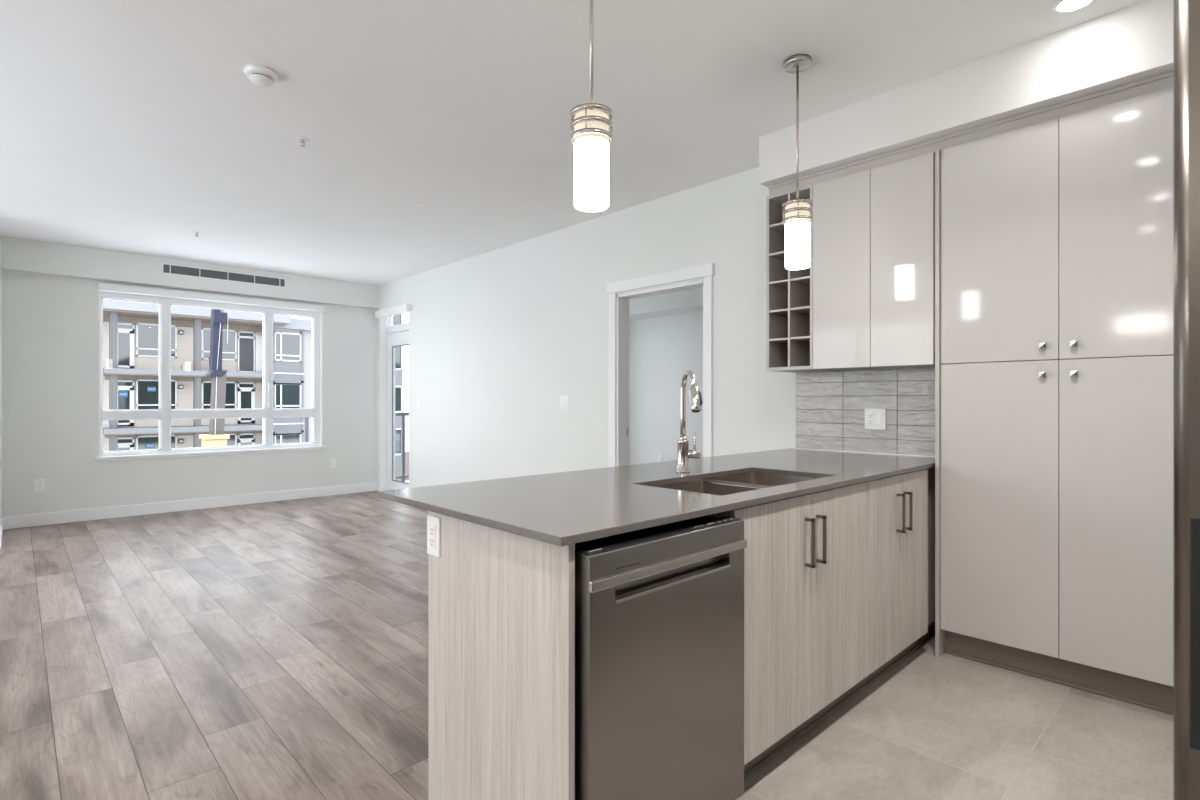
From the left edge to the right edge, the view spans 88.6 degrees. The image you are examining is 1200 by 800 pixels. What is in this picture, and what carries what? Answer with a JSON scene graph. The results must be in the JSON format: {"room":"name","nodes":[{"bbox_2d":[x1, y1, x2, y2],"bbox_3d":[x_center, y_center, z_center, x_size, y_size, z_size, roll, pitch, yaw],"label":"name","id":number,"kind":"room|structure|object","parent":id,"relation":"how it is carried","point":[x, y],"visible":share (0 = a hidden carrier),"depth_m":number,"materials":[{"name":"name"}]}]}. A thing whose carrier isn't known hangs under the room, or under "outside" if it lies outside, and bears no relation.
{"room":"kitchen","nodes":[
{"label":"kitchen","id":0,"kind":"room"},
{"bbox_2d":[0,232,0,521],"bbox_3d":[-6.399,-0.156,4.486,2.900,2.740,1.220,0,0,-44],"label":"wall","id":1,"kind":"structure","parent":0,"point":[0,232],"depth_m":5.55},
{"bbox_2d":[0,517,2,547],"bbox_3d":[-5.270,1.155,5.412,0.013,0.118,1.007,0,0,-44],"label":"baseboard","id":2,"kind":"structure","parent":1,"relation":"attached to","point":[1,522],"depth_m":5.27,"materials":[{"name":"white paint"}]},
{"bbox_2d":[1,270,376,516],"bbox_3d":[-4.409,-0.156,7.080,3.960,2.740,0.200,0,0,-44],"label":"wall","id":3,"kind":"structure","parent":0,"point":[49,323],"depth_m":6.22,"materials":[{"name":"white paint"}]},
{"bbox_2d":[35,479,44,491],"bbox_3d":[-5.433,0.822,5.963,0.073,0.116,0.009,0,0,-44],"label":"wall outlet","id":4,"kind":"object","parent":3,"relation":"attached to","point":[39,483],"visible":1,"depth_m":5.96,"materials":[{"name":"white plastic"}]},
{"bbox_2d":[37,482,41,488],"bbox_3d":[-5.431,0.822,5.962,0.033,0.067,0.003,0,0,-44],"label":"receptacle","id":5,"kind":"object","parent":4,"relation":"attached to","point":[39,484],"depth_m":5.96,"materials":[{"name":"white plastic"}]},
{"bbox_2d":[3,482,376,529],"bbox_3d":[-4.314,1.155,7.024,3.620,0.118,0.013,0,0,-44],"label":"baseboard","id":6,"kind":"structure","parent":3,"relation":"attached to","point":[20,521],"depth_m":6.70,"materials":[{"name":"white paint"}]},
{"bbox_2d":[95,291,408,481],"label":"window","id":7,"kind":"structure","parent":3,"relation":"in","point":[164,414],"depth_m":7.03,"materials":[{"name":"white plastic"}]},
{"bbox_2d":[98,282,324,311],"bbox_3d":[-4.291,-1.159,7.006,2.215,0.077,0.069,0,0,-44],"label":"blind cassette","id":8,"kind":"object","parent":7,"relation":"attached to","point":[110,287],"visible":1,"depth_m":6.86,"materials":[{"name":"white plastic"}]},
{"bbox_2d":[330,459,335,467],"bbox_3d":[-3.421,0.806,7.875,0.073,0.116,0.009,0,0,-44],"label":"wall outlet","id":9,"kind":"object","parent":3,"relation":"attached to","point":[332,461],"visible":1,"depth_m":7.87,"materials":[{"name":"white plastic"}]},
{"bbox_2d":[1,236,379,308],"bbox_3d":[-4.277,-1.376,6.985,3.620,0.300,0.120,0,0,-44],"label":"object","id":10,"kind":"structure","parent":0,"point":[17,254],"depth_m":6.49,"materials":[{"name":"white paint"}]},
{"bbox_2d":[162,263,285,287],"bbox_3d":[-4.214,-1.407,6.958,1.220,0.110,0.008,0,0,-44],"label":"ceiling vent","id":11,"kind":"object","parent":10,"relation":"in","point":[173,269],"visible":1,"depth_m":6.92,"materials":[{"name":"grey metal"}]},
{"bbox_2d":[375,304,411,318],"bbox_3d":[-2.645,-1.135,7.843,0.072,0.087,0.915,0,0,-44],"label":"blind cassette","id":12,"kind":"object","parent":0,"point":[405,308],"visible":1,"depth_m":7.74,"materials":[{"name":"white paint"}]},
{"bbox_2d":[0,0,1143,285],"bbox_3d":[-1.082,-1.601,4.007,9.950,0.150,9.300,0,0,-44],"label":"ceiling","id":13,"kind":"structure","parent":0,"point":[129,126],"depth_m":3.17,"materials":[{"name":"white paint"}]},
{"bbox_2d":[244,64,277,86],"bbox_3d":[-1.576,-1.502,2.861,0.140,0.049,0.140,0,0,-44],"label":"smoke detector","id":14,"kind":"object","parent":13,"relation":"attached to","point":[260,75],"visible":1,"depth_m":2.83,"materials":[{"name":"white plastic"}]},
{"bbox_2d":[296,137,309,146],"bbox_3d":[-1.736,-1.506,3.593,0.072,0.040,0.072,0,0,-44],"label":"sprinkler","id":15,"kind":"object","parent":13,"relation":"attached to","point":[302,140],"visible":1,"depth_m":3.59,"materials":[{"name":"white plastic"}]},
{"bbox_2d":[416,203,429,207],"bbox_3d":[-1.383,-1.521,4.810,0.110,0.010,0.110,0,0,-44],"label":"cover plate","id":16,"kind":"object","parent":13,"relation":"attached to","point":[420,205],"visible":1,"depth_m":4.79,"materials":[{"name":"white plastic"}]},
{"bbox_2d":[570,0,612,211],"bbox_3d":[-0.026,-1.062,1.902,0.131,0.927,0.131,0,0,-23],"label":"pendant lamp","id":17,"kind":"object","parent":13,"relation":"hanging from","point":[591,137],"visible":1,"depth_m":1.86,"materials":[{"name":"white glass"}]},
{"bbox_2d":[782,54,812,269],"bbox_3d":[0.889,-1.062,2.769,0.131,0.927,0.131,0,0,-23],"label":"pendant lamp","id":18,"kind":"object","parent":13,"relation":"hanging from","point":[797,220],"visible":1,"depth_m":2.73,"materials":[{"name":"white glass"}]},
{"bbox_2d":[1052,0,1094,13],"bbox_3d":[1.818,-1.524,2.355,0.140,0.004,0.140,0,0,-44],"label":"recessed light","id":19,"kind":"object","parent":13,"relation":"in","point":[1061,6],"visible":1,"depth_m":2.37,"materials":[{"name":"white paint"}]},
{"bbox_2d":[0,491,1172,799],"bbox_3d":[-1.072,1.274,3.996,9.950,0.120,9.270,0,0,-44],"label":"floor","id":20,"kind":"structure","parent":0,"point":[276,650],"depth_m":2.54,"materials":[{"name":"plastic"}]},
{"bbox_2d":[575,516,746,799],"bbox_3d":[-0.019,0.779,1.810,0.614,0.871,0.650,0,0,-44],"label":"dishwasher","id":21,"kind":"object","parent":20,"relation":"on","point":[659,610],"visible":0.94,"depth_m":1.54,"materials":[{"name":"grey metal"}]},
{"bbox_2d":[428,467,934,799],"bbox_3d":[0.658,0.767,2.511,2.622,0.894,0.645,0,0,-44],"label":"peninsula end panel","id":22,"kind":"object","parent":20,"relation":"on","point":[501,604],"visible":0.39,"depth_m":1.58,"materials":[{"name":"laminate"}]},
{"bbox_2d":[427,515,439,557],"bbox_3d":[-0.491,0.399,1.812,0.009,0.116,0.073,0,0,-44],"label":"peninsula outlet","id":23,"kind":"object","parent":22,"relation":"attached to","point":[433,523],"visible":1,"depth_m":1.80,"materials":[{"name":"white plastic"}]},
{"bbox_2d":[429,524,434,547],"bbox_3d":[-0.493,0.399,1.810,0.003,0.067,0.033,0,0,-44],"label":"receptacle","id":24,"kind":"object","parent":23,"relation":"attached to","point":[431,526],"depth_m":1.81,"materials":[{"name":"white plastic"}]},
{"bbox_2d":[378,448,934,545],"bbox_3d":[0.555,0.309,2.598,2.657,0.020,0.941,0,0,-44],"label":"countertop","id":25,"kind":"structure","parent":22,"relation":"on","point":[570,507],"depth_m":1.98,"materials":[{"name":"stone"}]},
{"bbox_2d":[676,370,702,472],"bbox_3d":[0.378,0.088,2.487,0.104,0.423,0.224,0,0,-7],"label":"faucet","id":26,"kind":"object","parent":25,"relation":"on","point":[684,454],"visible":1,"depth_m":2.55,"materials":[{"name":"silver metal"}]},
{"bbox_2d":[653,472,816,495],"bbox_3d":[0.533,0.418,2.343,0.808,0.195,0.414,0,0,-44],"label":"sink","id":27,"kind":"object","parent":25,"relation":"in","point":[748,481],"visible":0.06,"depth_m":2.50,"materials":[{"name":"grey metal"}]},
{"bbox_2d":[795,448,934,456],"bbox_3d":[1.528,0.296,3.489,0.018,0.005,0.911,0,0,-44],"label":"bead","id":28,"kind":"object","parent":25,"relation":"on","point":[795,448],"visible":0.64,"depth_m":3.49,"materials":[{"name":"white paint"}]},
{"bbox_2d":[707,472,867,764],"bbox_3d":[0.533,0.711,2.355,0.927,0.780,0.659,0,0,-44],"label":"base cabinet","id":29,"kind":"object","parent":20,"relation":"on","point":[806,556],"visible":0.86,"depth_m":2.09,"materials":[{"name":"laminate"}]},
{"bbox_2d":[744,621,934,778],"bbox_3d":[1.063,1.158,2.558,1.975,0.112,0.028,0,0,-44],"label":"toe kick","id":30,"kind":"object","parent":20,"relation":"on","point":[776,748],"visible":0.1,"depth_m":2.39,"materials":[{"name":"wood"}]},
{"bbox_2d":[867,469,927,674],"bbox_3d":[1.113,0.711,2.906,0.668,0.780,0.659,0,0,-44],"label":"base cabinet","id":31,"kind":"object","parent":20,"relation":"on","point":[897,504],"visible":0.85,"depth_m":2.65,"materials":[{"name":"laminate"}]},
{"bbox_2d":[935,87,1172,714],"bbox_3d":[2.042,0.011,2.694,0.365,2.405,0.950,0,0,-44],"label":"pantry cabinet","id":32,"kind":"object","parent":20,"relation":"on","point":[1054,238],"visible":1,"depth_m":2.59,"materials":[{"name":"grey laminate"}]},
{"bbox_2d":[768,71,1172,195],"bbox_3d":[1.743,-1.223,3.036,0.326,0.062,1.862,0,0,-44],"label":"cabinet filler","id":33,"kind":"object","parent":32,"relation":"on","point":[1163,81],"visible":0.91,"depth_m":2.77,"materials":[{"name":"grey laminate"}]},
{"bbox_2d":[1173,0,1199,799],"bbox_3d":[1.164,0.332,0.588,0.902,1.765,0.849,0,0,-44],"label":"refrigerator","id":34,"kind":"object","parent":20,"relation":"on","point":[1186,13],"visible":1,"depth_m":0.58,"materials":[{"name":"grey metal"}]},
{"bbox_2d":[377,167,934,490],"bbox_3d":[0.130,-0.156,5.068,0.130,2.740,8.970,0,0,-44],"label":"wall","id":35,"kind":"structure","parent":0,"point":[497,337],"depth_m":5.46,"materials":[{"name":"white paint"}]},
{"bbox_2d":[380,316,408,490],"bbox_3d":[-2.592,0.014,7.955,0.161,2.400,0.845,0,0,-44],"label":"door","id":36,"kind":"structure","parent":35,"relation":"in","point":[391,337],"depth_m":8.21,"materials":[{"name":"white plastic"}]},
{"bbox_2d":[417,397,419,406],"bbox_3d":[-2.183,0.018,7.402,0.010,0.116,0.073,0,0,-44],"label":"light switch","id":37,"kind":"object","parent":35,"relation":"attached to","point":[418,398],"visible":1,"depth_m":7.40,"materials":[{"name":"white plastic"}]},
{"bbox_2d":[560,395,568,408],"bbox_3d":[-0.316,0.013,5.435,0.010,0.118,0.118,0,0,-44],"label":"light switch","id":38,"kind":"object","parent":35,"relation":"attached to","point":[564,399],"visible":1,"depth_m":5.43,"materials":[{"name":"white plastic"}]},
{"bbox_2d":[607,263,713,466],"bbox_3d":[0.471,0.130,4.691,0.156,2.168,1.047,0,0,-44],"label":"trim","id":39,"kind":"structure","parent":35,"relation":"attached to","point":[618,305],"depth_m":4.96,"materials":[{"name":"white paint"}]},
{"bbox_2d":[766,184,837,372],"bbox_3d":[1.195,-0.682,3.607,0.340,1.018,0.288,0,0,-44],"label":"wine rack","id":40,"kind":"object","parent":35,"relation":"attached to","point":[789,293],"visible":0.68,"depth_m":3.58,"materials":[{"name":"grey laminate"}]},
{"bbox_2d":[769,222,784,232],"bbox_3d":[1.145,-1.015,3.652,0.326,0.012,0.122,0,0,-44],"label":"shelf","id":41,"kind":"object","parent":40,"relation":"attached to","point":[779,227],"depth_m":3.59,"materials":[{"name":"beige laminate"}]},
{"bbox_2d":[769,251,784,259],"bbox_3d":[1.145,-0.849,3.652,0.326,0.012,0.122,0,0,-44],"label":"shelf","id":42,"kind":"object","parent":40,"relation":"attached to","point":[773,255],"depth_m":3.59,"materials":[{"name":"beige laminate"}]},
{"bbox_2d":[769,279,787,288],"bbox_3d":[1.145,-0.683,3.652,0.326,0.012,0.122,0,0,-44],"label":"shelf","id":43,"kind":"object","parent":40,"relation":"attached to","point":[773,284],"depth_m":3.59,"materials":[{"name":"beige laminate"}]},
{"bbox_2d":[769,308,787,315],"bbox_3d":[1.145,-0.518,3.652,0.326,0.012,0.122,0,0,-44],"label":"shelf","id":44,"kind":"object","parent":40,"relation":"attached to","point":[772,311],"depth_m":3.59,"materials":[{"name":"beige laminate"}]},
{"bbox_2d":[769,338,787,342],"bbox_3d":[1.145,-0.352,3.652,0.326,0.012,0.122,0,0,-44],"label":"shelf","id":45,"kind":"object","parent":40,"relation":"attached to","point":[771,340],"depth_m":3.58,"materials":[{"name":"beige laminate"}]},
{"bbox_2d":[790,276,809,285],"bbox_3d":[1.237,-0.683,3.554,0.326,0.012,0.122,0,0,-44],"label":"shelf","id":46,"kind":"object","parent":40,"relation":"attached to","point":[794,281],"depth_m":3.50,"materials":[{"name":"beige laminate"}]},
{"bbox_2d":[790,306,809,313],"bbox_3d":[1.237,-0.518,3.554,0.326,0.012,0.122,0,0,-44],"label":"shelf","id":47,"kind":"object","parent":40,"relation":"attached to","point":[793,309],"depth_m":3.50,"materials":[{"name":"beige laminate"}]},
{"bbox_2d":[790,336,809,341],"bbox_3d":[1.237,-0.352,3.554,0.326,0.012,0.122,0,0,-44],"label":"shelf","id":48,"kind":"object","parent":40,"relation":"attached to","point":[792,338],"depth_m":3.49,"materials":[{"name":"beige laminate"}]},
{"bbox_2d":[796,368,934,455],"bbox_3d":[1.531,0.063,3.492,0.010,0.470,0.910,0,0,-44],"label":"tile backsplash","id":49,"kind":"structure","parent":35,"relation":"attached to","point":[830,406],"depth_m":3.50,"materials":[{"name":"grey tile"}]},
{"bbox_2d":[865,408,885,429],"bbox_3d":[1.547,0.104,3.460,0.010,0.118,0.118,0,0,-44],"label":"outlet","id":50,"kind":"object","parent":49,"relation":"attached to","point":[875,418],"visible":1,"depth_m":3.46,"materials":[{"name":"white plastic"}]},
{"bbox_2d":[868,413,873,424],"bbox_3d":[1.530,0.104,3.475,0.003,0.067,0.033,0,0,-44],"label":"receptacle","id":51,"kind":"object","parent":50,"relation":"attached to","point":[870,415],"depth_m":3.47,"materials":[{"name":"white plastic"}]},
{"bbox_2d":[813,152,934,370],"bbox_3d":[1.509,-0.682,3.276,0.340,1.018,0.623,0,0,-44],"label":"upper cabinet","id":52,"kind":"object","parent":35,"relation":"attached to","point":[874,228],"visible":0.83,"depth_m":3.13,"materials":[{"name":"grey laminate"}]},
{"bbox_2d":[629,311,702,464],"bbox_3d":[1.956,-0.156,7.996,0.150,2.740,5.100,0,0,-44],"label":"wall","id":53,"kind":"structure","parent":0,"point":[661,349],"depth_m":9.00,"materials":[{"name":"white paint"}]},
{"bbox_2d":[629,287,702,320],"bbox_3d":[1.714,-1.376,7.800,0.470,0.300,4.850,0,0,-44],"label":"ceiling","id":54,"kind":"structure","parent":0,"point":[690,300],"depth_m":8.38,"materials":[{"name":"white paint"}]},
{"bbox_2d":[759,0,1172,186],"bbox_3d":[2.029,-1.391,2.685,0.400,0.270,2.798,0,0,-44],"label":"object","id":55,"kind":"structure","parent":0,"point":[1132,43],"depth_m":2.72,"materials":[{"name":"white paint"}]},
{"label":"outside","id":56,"kind":"structure","parent":0,"visible":0},
{"bbox_3d":[-20.118,7.364,42.957,150.000,0.300,150.000,0,0,-44],"label":"ground","id":57,"kind":"structure","parent":56,"visible":0},
{"bbox_2d":[103,299,310,451],"bbox_3d":[-26.514,1.044,30.778,22.550,12.860,10.050,0,0,-44],"label":"apartment building","id":58,"kind":"structure","parent":57,"relation":"on","point":[130,329],"depth_m":31.50,"materials":[{"name":"beige concrete"}]},
{"bbox_2d":[181,365,189,369],"bbox_3d":[-20.578,-1.613,30.519,0.300,0.245,0.400,0,0,-44],"label":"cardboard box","id":59,"kind":"object","parent":58,"relation":"on","point":[183,367],"visible":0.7,"depth_m":30.39,"materials":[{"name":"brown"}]},
{"bbox_2d":[199,309,229,446],"bbox_3d":[-12.334,0.714,19.662,2.400,13.000,6.500,0,0,-44],"label":"crane boom","id":60,"kind":"object","parent":57,"relation":"on","point":[216,437],"visible":0.09,"depth_m":19.05,"materials":[{"name":"blue metal"}]},
{"bbox_2d":[301,312,408,480],"bbox_3d":[-12.862,-0.136,45.918,16.000,14.700,8.300,0,0,-44],"label":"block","id":61,"kind":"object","parent":57,"relation":"on","point":[401,352],"visible":0.09,"depth_m":40.38,"materials":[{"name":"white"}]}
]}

